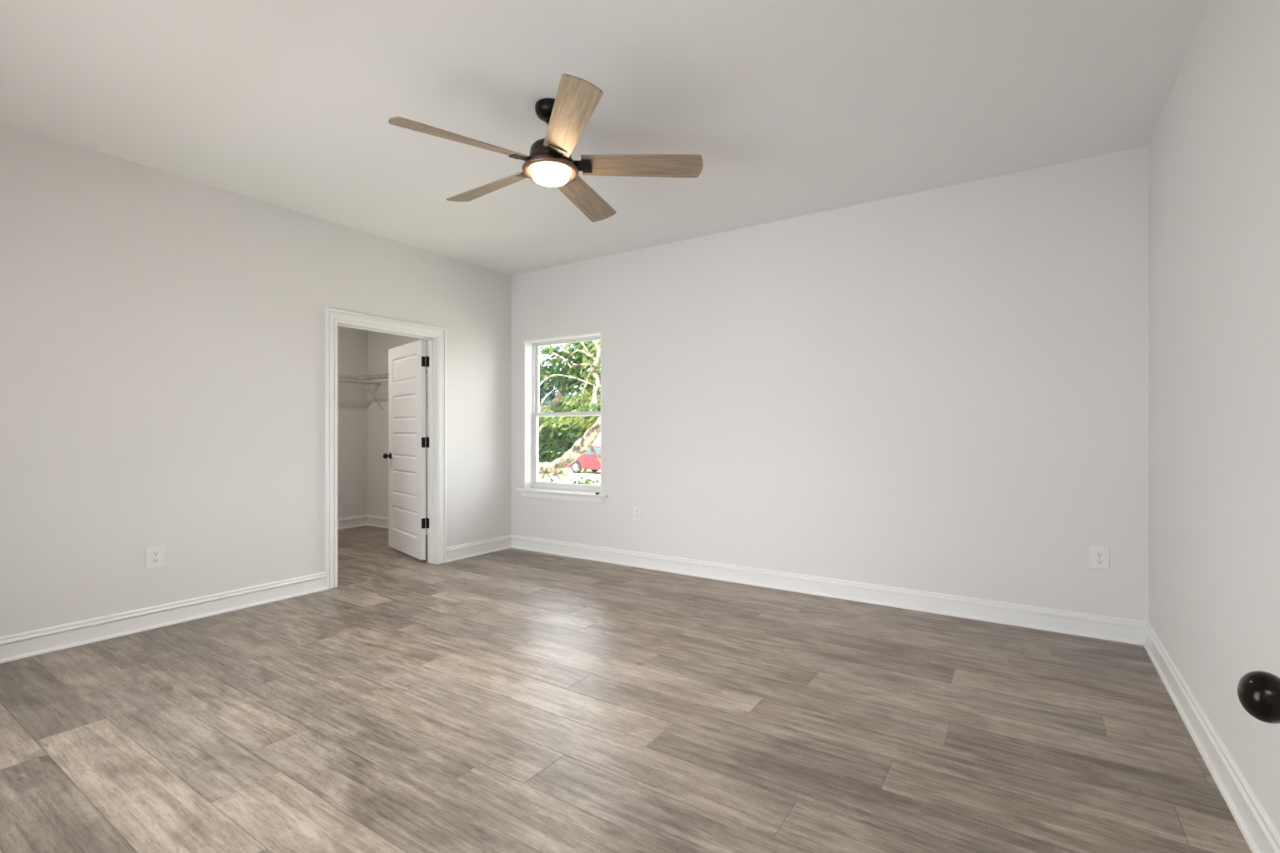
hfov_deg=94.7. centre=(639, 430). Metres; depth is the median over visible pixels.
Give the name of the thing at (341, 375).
wire shelf
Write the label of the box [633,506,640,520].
wall outlet
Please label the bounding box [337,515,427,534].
baseboard
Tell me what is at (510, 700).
floor
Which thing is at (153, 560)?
receptacle
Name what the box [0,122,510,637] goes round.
wall
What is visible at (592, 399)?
tree
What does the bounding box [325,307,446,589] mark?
door frame
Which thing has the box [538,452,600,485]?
ground
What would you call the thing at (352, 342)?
wall
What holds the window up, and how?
in the wall at (944, 390)
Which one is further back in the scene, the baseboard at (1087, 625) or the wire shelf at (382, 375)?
the wire shelf at (382, 375)
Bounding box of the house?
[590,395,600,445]
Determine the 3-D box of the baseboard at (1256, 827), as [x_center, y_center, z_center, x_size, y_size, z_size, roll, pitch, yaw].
[1.635,1.114,1.514,0.025,0.130,4.129,0,0,34]
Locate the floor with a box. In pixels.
[0,525,1251,852]
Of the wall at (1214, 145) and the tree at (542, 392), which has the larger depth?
the tree at (542, 392)
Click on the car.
(587, 459)
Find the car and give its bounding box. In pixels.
[565,445,600,473]
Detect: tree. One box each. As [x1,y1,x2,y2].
[538,340,599,453]
[538,341,600,434]
[538,402,600,483]
[539,340,600,412]
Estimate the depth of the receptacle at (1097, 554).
3.34 m
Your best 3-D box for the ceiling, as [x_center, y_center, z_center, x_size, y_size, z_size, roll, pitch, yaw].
[-1.855,-1.686,2.254,8.383,0.250,7.109,0,0,34]
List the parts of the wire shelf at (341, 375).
hanging rod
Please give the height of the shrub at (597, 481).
0.984 m
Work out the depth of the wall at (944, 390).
3.98 m
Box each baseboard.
[0,535,510,664]
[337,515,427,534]
[510,534,1148,645]
[1143,622,1279,852]
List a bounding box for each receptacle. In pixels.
[151,551,159,556]
[151,558,159,563]
[1095,552,1103,557]
[1095,559,1103,564]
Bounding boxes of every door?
[382,340,429,560]
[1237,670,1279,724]
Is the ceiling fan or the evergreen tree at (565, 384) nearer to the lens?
the ceiling fan
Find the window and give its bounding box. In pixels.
[515,331,607,504]
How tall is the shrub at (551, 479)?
1.417 m
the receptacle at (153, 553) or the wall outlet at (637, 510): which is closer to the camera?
the receptacle at (153, 553)
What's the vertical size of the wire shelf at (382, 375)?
0.433 m
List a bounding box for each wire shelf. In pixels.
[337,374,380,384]
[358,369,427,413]
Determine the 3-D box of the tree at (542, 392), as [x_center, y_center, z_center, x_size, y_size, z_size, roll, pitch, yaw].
[-2.950,-0.326,18.540,4.198,5.231,2.793,0,0,-7]
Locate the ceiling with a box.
[0,0,1208,274]
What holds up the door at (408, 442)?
in the wall at (162, 333)
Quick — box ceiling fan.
[388,73,703,222]
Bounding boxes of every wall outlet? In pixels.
[145,545,164,569]
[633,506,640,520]
[1090,546,1109,569]
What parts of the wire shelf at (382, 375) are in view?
hanging rod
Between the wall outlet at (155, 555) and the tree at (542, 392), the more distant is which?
the tree at (542, 392)
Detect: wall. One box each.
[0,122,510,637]
[337,326,367,518]
[367,145,1148,621]
[1148,0,1279,834]
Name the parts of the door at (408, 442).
knob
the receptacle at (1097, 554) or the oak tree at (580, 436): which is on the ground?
the oak tree at (580, 436)
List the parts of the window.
sill, frame, sash, sash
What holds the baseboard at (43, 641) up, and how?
attached to the wall at (162, 333)
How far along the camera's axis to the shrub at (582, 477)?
20.47 m
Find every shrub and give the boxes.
[538,474,554,482]
[569,475,592,484]
[585,476,600,485]
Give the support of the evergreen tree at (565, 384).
on the ground
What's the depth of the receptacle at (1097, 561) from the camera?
3.34 m
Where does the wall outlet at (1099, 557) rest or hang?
attached to the wall at (944, 390)

